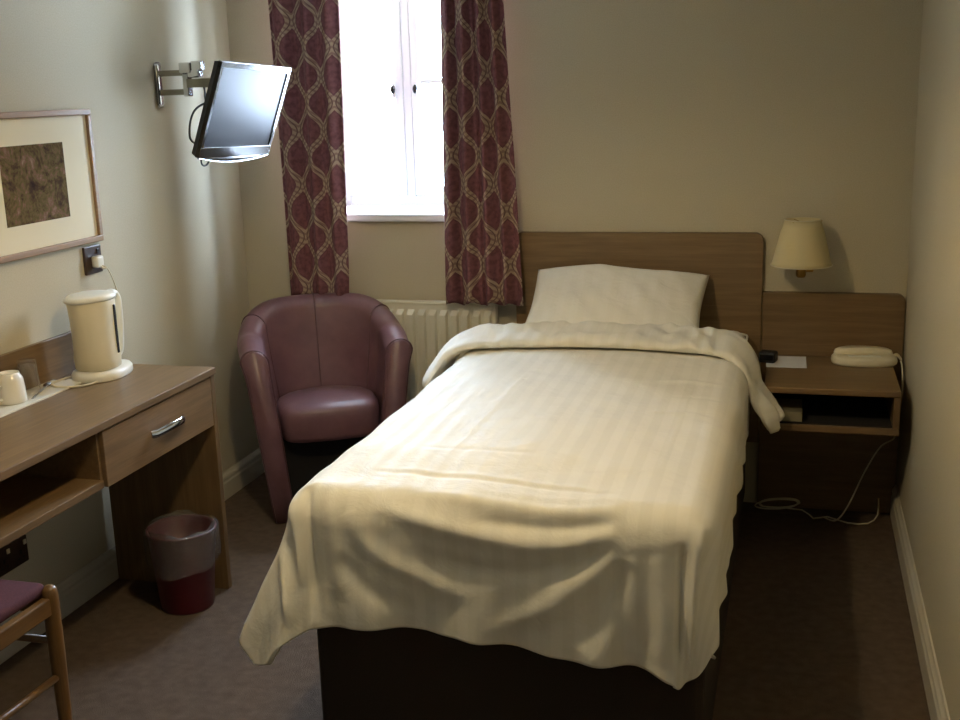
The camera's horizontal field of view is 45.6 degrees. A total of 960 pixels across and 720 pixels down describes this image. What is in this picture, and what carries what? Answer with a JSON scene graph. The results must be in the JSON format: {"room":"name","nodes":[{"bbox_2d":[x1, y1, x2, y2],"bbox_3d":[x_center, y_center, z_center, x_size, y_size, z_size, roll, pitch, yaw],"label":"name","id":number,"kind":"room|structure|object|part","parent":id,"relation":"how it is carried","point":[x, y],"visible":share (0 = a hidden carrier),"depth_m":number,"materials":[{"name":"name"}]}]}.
{"room":"hotel room","nodes":[
{"label":"hotel room","id":0,"kind":"room"},
{"bbox_2d":[0,0,258,585],"bbox_3d":[-1.730,-0.109,2.251,0.150,2.420,5.150,2,14,15],"label":"wall","id":1,"kind":"structure","parent":0,"point":[172,246],"depth_m":3.91,"materials":[{"name":"paint"}]},
{"bbox_2d":[0,534,28,576],"bbox_3d":[-1.370,0.574,3.340,0.013,0.082,0.144,2,14,15],"label":"double socket","id":2,"kind":"object","parent":1,"relation":"attached to","point":[13,554],"visible":0.98,"depth_m":3.34,"materials":[{"name":"black plastic"}]},
{"bbox_2d":[0,109,103,263],"bbox_3d":[-1.316,-0.523,3.380,0.021,0.418,0.602,2,14,15],"label":"framed picture","id":3,"kind":"object","parent":1,"relation":"attached to","point":[50,201],"visible":1,"depth_m":3.43,"materials":[{"name":"brown wood"}]},
{"bbox_2d":[0,142,69,227],"bbox_3d":[-1.315,-0.522,3.379,0.001,0.227,0.299,2,14,15],"label":"print","id":4,"kind":"object","parent":3,"relation":"attached to","point":[35,176],"depth_m":3.37},
{"bbox_2d":[82,244,102,275],"bbox_3d":[-1.246,-0.323,3.678,0.013,0.090,0.092,2,14,15],"label":"wall socket","id":5,"kind":"object","parent":1,"relation":"attached to","point":[88,252],"visible":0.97,"depth_m":3.66,"materials":[{"name":"silver plastic"}]},
{"bbox_2d":[91,255,116,289],"bbox_3d":[-1.218,-0.171,3.688,0.048,0.328,0.203,-2,13,0],"label":"plug","id":6,"kind":"object","parent":1,"relation":"attached to","point":[97,261],"visible":0.51,"depth_m":3.67,"materials":[{"name":"beige plastic"}]},
{"bbox_3d":[-1.205,-0.157,3.692,0.024,0.298,0.203,-2,13,0],"label":"cord","id":7,"kind":"part","parent":6,"relation":"part of","materials":[{"name":"beige plastic"}]},
{"bbox_2d":[0,447,263,663],"bbox_3d":[-1.595,1.001,2.566,0.017,0.108,5.000,2,14,15],"label":"baseboard","id":8,"kind":"structure","parent":1,"relation":"attached to","point":[91,579],"depth_m":3.74,"materials":[{"name":"beige paint"}]},
{"bbox_2d":[153,61,209,106],"bbox_3d":[-0.951,-0.918,3.905,0.444,0.210,0.115,11,18,43],"label":"wall bracket","id":9,"kind":"object","parent":1,"relation":"attached to","point":[193,69],"visible":0.69,"depth_m":3.97,"materials":[{"name":"silver metal"}]},
{"bbox_3d":[-1.129,-0.967,4.013,0.018,0.154,0.040,2,14,15],"label":"wall plate","id":10,"kind":"part","parent":9,"relation":"part of","materials":[{"name":"silver metal"}]},
{"bbox_3d":[-1.074,-1.002,3.988,0.106,0.020,0.018,2,14,15],"label":"arm","id":11,"kind":"part","parent":9,"relation":"part of","materials":[{"name":"silver metal"}]},
{"bbox_3d":[-1.072,-0.939,4.003,0.106,0.020,0.018,2,14,15],"label":"arm","id":12,"kind":"part","parent":9,"relation":"part of","materials":[{"name":"silver metal"}]},
{"bbox_3d":[-0.900,-0.911,3.891,0.063,0.099,0.304,-14,18,-41],"label":"swing arm","id":13,"kind":"part","parent":9,"relation":"part of","materials":[{"name":"silver metal"}]},
{"bbox_2d":[188,60,290,166],"bbox_3d":[-0.793,-0.817,3.779,0.147,0.329,0.522,2,14,16],"label":"television","id":14,"kind":"object","parent":9,"relation":"attached to","point":[242,104],"visible":1,"depth_m":3.74,"materials":[{"name":"black plastic"}]},
{"bbox_3d":[-0.802,-0.835,3.786,0.042,0.307,0.488,22,17,11],"label":"casing","id":15,"kind":"part","parent":14,"relation":"part of","materials":[{"name":"black plastic"}]},
{"bbox_3d":[-0.825,-0.674,3.826,0.008,0.022,0.482,22,17,11],"label":"chin trim","id":16,"kind":"part","parent":14,"relation":"part of","materials":[{"name":"silver metal"}]},
{"bbox_3d":[-0.776,-0.828,3.782,0.014,0.308,0.493,22,17,11],"label":"edge trim","id":17,"kind":"part","parent":14,"relation":"part of","materials":[{"name":"silver metal"}]},
{"bbox_2d":[0,472,930,719],"bbox_3d":[-0.322,1.110,2.393,2.870,0.100,5.600,2,14,15],"label":"floor","id":18,"kind":"structure","parent":0,"point":[819,625],"depth_m":3.32,"materials":[{"name":"brown carpet"}]},
{"bbox_2d":[0,579,72,719],"bbox_3d":[-1.285,0.690,2.546,0.474,0.709,0.520,2,14,15],"label":"dining chair","id":19,"kind":"object","parent":18,"relation":"on","point":[38,603],"visible":1,"depth_m":2.67,"materials":[{"name":"brown wood"}]},
{"bbox_3d":[-1.281,0.619,2.551,0.457,0.044,0.457,2,14,15],"label":"seat rail","id":20,"kind":"part","parent":19,"relation":"part of","materials":[{"name":"brown wood"}]},
{"bbox_3d":[-1.008,0.757,2.740,0.039,0.467,0.039,2,14,15],"label":"leg","id":21,"kind":"part","parent":19,"relation":"part of","materials":[{"name":"brown wood"}]},
{"bbox_2d":[0,331,231,588],"bbox_3d":[-1.208,0.477,3.065,0.464,0.873,1.411,2,14,15],"label":"desk","id":22,"kind":"object","parent":18,"relation":"on","point":[149,435],"visible":0.92,"depth_m":3.33,"materials":[{"name":"brown wood"}]},
{"bbox_2d":[0,379,81,417],"bbox_3d":[-1.306,0.114,3.262,0.109,0.006,0.465,2,14,15],"label":"tray","id":23,"kind":"object","parent":22,"relation":"on","point":[49,391],"visible":0.78,"depth_m":3.31,"materials":[{"name":"white"}]},
{"bbox_2d":[0,370,27,405],"bbox_3d":[-1.334,0.078,3.218,0.104,0.086,0.086,-13,17,-39],"label":"cup","id":24,"kind":"object","parent":23,"relation":"on","point":[12,385],"visible":1,"depth_m":3.19,"materials":[{"name":"white ceramic"}]},
{"bbox_2d":[16,358,40,395],"bbox_3d":[-1.312,0.047,3.314,0.064,0.100,0.064,2,14,15],"label":"tumbler","id":25,"kind":"object","parent":23,"relation":"on","point":[23,358],"visible":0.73,"depth_m":3.31,"materials":[{"name":"clear glass"}]},
{"bbox_2d":[31,382,50,398],"bbox_3d":[-1.287,0.088,3.340,0.026,0.009,0.176,-2,13,0],"label":"teaspoon","id":26,"kind":"object","parent":23,"relation":"on","point":[45,385],"visible":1,"depth_m":3.37,"materials":[{"name":"silver metal"}]},
{"bbox_2d":[0,474,103,547],"bbox_3d":[-1.302,0.413,2.756,0.405,0.022,0.759,2,14,15],"label":"shelf","id":27,"kind":"object","parent":22,"relation":"attached to","point":[27,501],"depth_m":2.94,"materials":[{"name":"brown wood"}]},
{"bbox_2d":[51,289,132,387],"bbox_3d":[-1.181,-0.073,3.476,0.164,0.262,0.299,3,14,19],"label":"kettle","id":28,"kind":"object","parent":22,"relation":"on","point":[95,316],"visible":1,"depth_m":3.44,"materials":[{"name":"beige plastic"}]},
{"bbox_3d":[-1.231,0.066,3.435,0.137,0.014,0.125,10,18,42],"label":"desk cord","id":29,"kind":"part","parent":28,"relation":"part of","materials":[{"name":"beige plastic"}]},
{"bbox_3d":[-1.183,-0.190,3.445,0.135,0.019,0.176,3,14,19],"label":"lid","id":30,"kind":"part","parent":28,"relation":"part of","materials":[{"name":"beige plastic"}]},
{"bbox_3d":[-1.142,-0.113,3.574,0.032,0.224,0.064,3,14,19],"label":"handle","id":31,"kind":"part","parent":28,"relation":"part of","materials":[{"name":"beige plastic"}]},
{"bbox_3d":[-0.930,0.198,3.325,0.016,0.156,0.588,2,14,15],"label":"drawer","id":32,"kind":"part","parent":22,"relation":"part of","materials":[{"name":"brown wood"}]},
{"bbox_3d":[-0.902,0.190,3.343,0.040,0.032,0.184,2,14,15],"label":"handle","id":33,"kind":"part","parent":22,"relation":"part of","materials":[{"name":"silver metal"}]},
{"bbox_3d":[-1.030,0.392,3.730,0.411,0.722,0.024,2,14,15],"label":"panel","id":34,"kind":"part","parent":22,"relation":"part of","materials":[{"name":"brown wood"}]},
{"bbox_2d":[145,514,216,615],"bbox_3d":[-0.936,0.642,3.614,0.237,0.284,0.236,2,14,15],"label":"waste bin","id":35,"kind":"object","parent":18,"relation":"on","point":[182,547],"visible":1,"depth_m":3.55,"materials":[{"name":"red plastic"}]},
{"bbox_2d":[237,293,412,523],"bbox_3d":[-0.602,0.167,4.432,0.636,0.802,0.506,-5,14,-14],"label":"armchair","id":36,"kind":"object","parent":18,"relation":"on","point":[322,372],"visible":0.9,"depth_m":4.32,"materials":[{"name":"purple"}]},
{"bbox_2d":[277,385,378,442],"bbox_3d":[-0.583,0.191,4.362,0.379,0.155,0.356,-5,14,-14],"label":"seat cushion","id":37,"kind":"object","parent":36,"relation":"on","point":[305,413],"depth_m":4.22,"materials":[{"name":"leather"}]},
{"bbox_2d":[317,331,747,719],"bbox_3d":[0.305,0.428,3.480,0.903,0.688,1.954,2,14,15],"label":"bed","id":38,"kind":"object","parent":18,"relation":"on","point":[401,673],"visible":0.08,"depth_m":2.61,"materials":[{"name":"brown fabric"}]},
{"bbox_2d":[239,320,784,689],"bbox_3d":[0.225,0.292,3.212,1.207,0.494,1.759,2,14,15],"label":"duvet","id":39,"kind":"object","parent":38,"relation":"on","point":[561,489],"visible":1,"depth_m":2.57,"materials":[{"name":"white fabric"}]},
{"bbox_2d":[525,264,708,327],"bbox_3d":[0.479,-0.185,4.077,0.636,0.272,0.417,2,14,15],"label":"pillow","id":40,"kind":"object","parent":38,"relation":"on","point":[590,292],"visible":0.65,"depth_m":4.02,"materials":[{"name":"white fabric"}]},
{"bbox_3d":[0.300,0.233,3.437,0.895,0.288,1.940,2,14,15],"label":"mattress","id":41,"kind":"part","parent":38,"relation":"part of","materials":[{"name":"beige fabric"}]},
{"bbox_2d":[754,498,878,524],"bbox_3d":[1.241,0.544,4.215,0.446,0.066,0.130,2,14,15],"label":"cable","id":42,"kind":"object","parent":18,"relation":"on","point":[768,499],"visible":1,"depth_m":4.23,"materials":[{"name":"beige plastic"}]},
{"bbox_2d":[757,291,905,513],"bbox_3d":[1.220,0.212,3.979,0.492,0.821,0.496,2,14,15],"label":"nightstand","id":43,"kind":"object","parent":18,"relation":"on","point":[819,461],"visible":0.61,"depth_m":4.13,"materials":[{"name":"brown wood"}]},
{"bbox_2d":[758,350,777,362],"bbox_3d":[1.030,-0.013,4.082,0.060,0.039,0.054,5,15,27],"label":"alarm clock","id":44,"kind":"object","parent":43,"relation":"on","point":[765,356],"visible":0.98,"depth_m":4.06,"materials":[{"name":"black plastic"}]},
{"bbox_2d":[766,356,806,367],"bbox_3d":[1.094,0.006,4.080,0.138,0.001,0.170,2,14,14],"label":"note card","id":45,"kind":"object","parent":43,"relation":"on","point":[783,361],"visible":0.86,"depth_m":4.06,"materials":[{"name":"white paper"}]},
{"bbox_2d":[775,398,801,421],"bbox_3d":[1.041,0.169,3.873,0.100,0.034,0.170,2,14,15],"label":"booklet","id":46,"kind":"object","parent":43,"relation":"on","point":[792,408],"visible":0.56,"depth_m":3.82,"materials":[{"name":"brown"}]},
{"bbox_2d":[763,423,898,435],"bbox_3d":[1.208,0.175,3.959,0.427,0.022,0.463,2,14,15],"label":"shelf","id":47,"kind":"object","parent":43,"relation":"attached to","point":[889,429],"depth_m":3.74,"materials":[{"name":"brown wood"}]},
{"bbox_3d":[1.210,0.161,3.962,0.387,0.003,0.451,2,14,15],"label":"support rail","id":48,"kind":"part","parent":43,"relation":"part of","materials":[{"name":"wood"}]},
{"bbox_2d":[824,361,902,520],"bbox_3d":[1.361,0.301,4.057,0.241,0.600,0.090,2,14,15],"label":"cable","id":49,"kind":"object","parent":43,"relation":"hanging from","point":[841,515],"visible":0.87,"depth_m":4.10,"materials":[{"name":"beige plastic"}]},
{"bbox_2d":[831,345,901,367],"bbox_3d":[1.362,-0.015,4.023,0.242,0.054,0.140,1,14,13],"label":"telephone","id":50,"kind":"object","parent":43,"relation":"on","point":[853,355],"visible":1,"depth_m":4.00,"materials":[{"name":"beige plastic"}]},
{"bbox_3d":[1.467,-0.008,4.015,0.033,0.034,0.015,1,14,13],"label":"coiled cord","id":51,"kind":"part","parent":50,"relation":"part of","materials":[{"name":"beige plastic"}]},
{"bbox_3d":[1.402,0.120,3.891,0.020,0.106,0.463,2,14,15],"label":"panel","id":52,"kind":"part","parent":43,"relation":"part of","materials":[{"name":"brown wood"}]},
{"bbox_2d":[226,0,922,502],"bbox_3d":[0.324,-0.708,4.513,2.870,2.420,0.450,2,14,15],"label":"wall","id":53,"kind":"structure","parent":0,"point":[627,115],"depth_m":4.11,"materials":[{"name":"paint"}]},
{"bbox_2d":[339,0,443,221],"bbox_3d":[-0.325,-1.090,4.522,0.786,1.043,0.360,2,14,15],"label":"window","id":54,"kind":"structure","parent":53,"relation":"in","point":[412,200],"depth_m":4.66,"materials":[{"name":"white paint"}]},
{"bbox_3d":[-0.354,-1.094,4.623,0.022,0.036,0.024,2,14,15],"label":"handle","id":55,"kind":"part","parent":54,"relation":"part of","materials":[{"name":"black plastic"}]},
{"bbox_3d":[-0.350,-1.095,4.636,0.016,0.065,0.010,2,14,15],"label":"handle plate","id":56,"kind":"part","parent":54,"relation":"part of","materials":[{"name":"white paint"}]},
{"bbox_3d":[-0.318,-0.591,4.611,0.786,0.030,0.300,2,14,15],"label":"sill","id":57,"kind":"part","parent":54,"relation":"part of","materials":[{"name":"white paint"}]},
{"bbox_3d":[-0.261,-1.091,4.598,0.022,0.036,0.024,2,14,15],"label":"handle","id":58,"kind":"part","parent":54,"relation":"part of","materials":[{"name":"black plastic"}]},
{"bbox_3d":[-0.258,-1.092,4.611,0.016,0.065,0.010,2,14,15],"label":"handle plate","id":59,"kind":"part","parent":54,"relation":"part of","materials":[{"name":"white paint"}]},
{"bbox_2d":[376,299,497,403],"bbox_3d":[-0.239,0.138,4.596,0.658,0.768,0.082,2,14,15],"label":"radiator","id":60,"kind":"object","parent":53,"relation":"attached to","point":[428,325],"visible":0.27,"depth_m":4.48,"materials":[{"name":"beige metal"}]},
{"bbox_3d":[-0.243,0.072,4.572,0.658,0.628,0.040,2,14,15],"label":"casing","id":61,"kind":"part","parent":60,"relation":"part of","materials":[{"name":"beige metal"}]},
{"bbox_2d":[516,232,763,441],"bbox_3d":[0.591,-0.091,4.332,0.923,0.787,0.029,2,14,15],"label":"headboard","id":62,"kind":"object","parent":53,"relation":"attached to","point":[732,261],"visible":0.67,"depth_m":4.21,"materials":[{"name":"brown wood"}]},
{"bbox_2d":[770,217,832,277],"bbox_3d":[1.125,-0.392,3.992,0.211,0.206,0.245,2,14,15],"label":"wall lamp","id":63,"kind":"object","parent":53,"relation":"attached to","point":[802,247],"visible":1,"depth_m":3.90,"materials":[{"name":"beige fabric"}]},
{"bbox_3d":[-0.370,-1.631,4.156,1.120,0.040,0.160,2,14,15],"label":"rail","id":64,"kind":"object","parent":53,"relation":"attached to","visible":0},
{"bbox_2d":[268,0,348,295],"bbox_3d":[-0.658,-0.930,4.391,0.294,1.415,0.050,2,14,15],"label":"curtain","id":65,"kind":"object","parent":64,"relation":"hanging from","point":[305,34],"visible":0.97,"depth_m":4.41,"materials":[{"name":"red fabric"}]},
{"bbox_2d":[440,0,523,305],"bbox_3d":[-0.007,-0.896,4.194,0.304,1.428,0.064,2,14,15],"label":"curtain","id":66,"kind":"object","parent":64,"relation":"hanging from","point":[483,259],"visible":1,"depth_m":4.23,"materials":[{"name":"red fabric"}]},
{"bbox_2d":[896,0,959,719],"bbox_3d":[0.891,-0.018,1.531,0.150,2.420,5.150,2,14,15],"label":"wall","id":67,"kind":"structure","parent":0,"point":[928,456],"depth_m":3.16,"materials":[{"name":"paint"}]},
{"bbox_2d":[890,485,949,719],"bbox_3d":[0.860,1.085,1.872,0.017,0.118,4.964,2,14,15],"label":"baseboard","id":68,"kind":"structure","parent":67,"relation":"attached to","point":[934,691],"depth_m":3.23,"materials":[{"name":"beige paint"}]}
]}

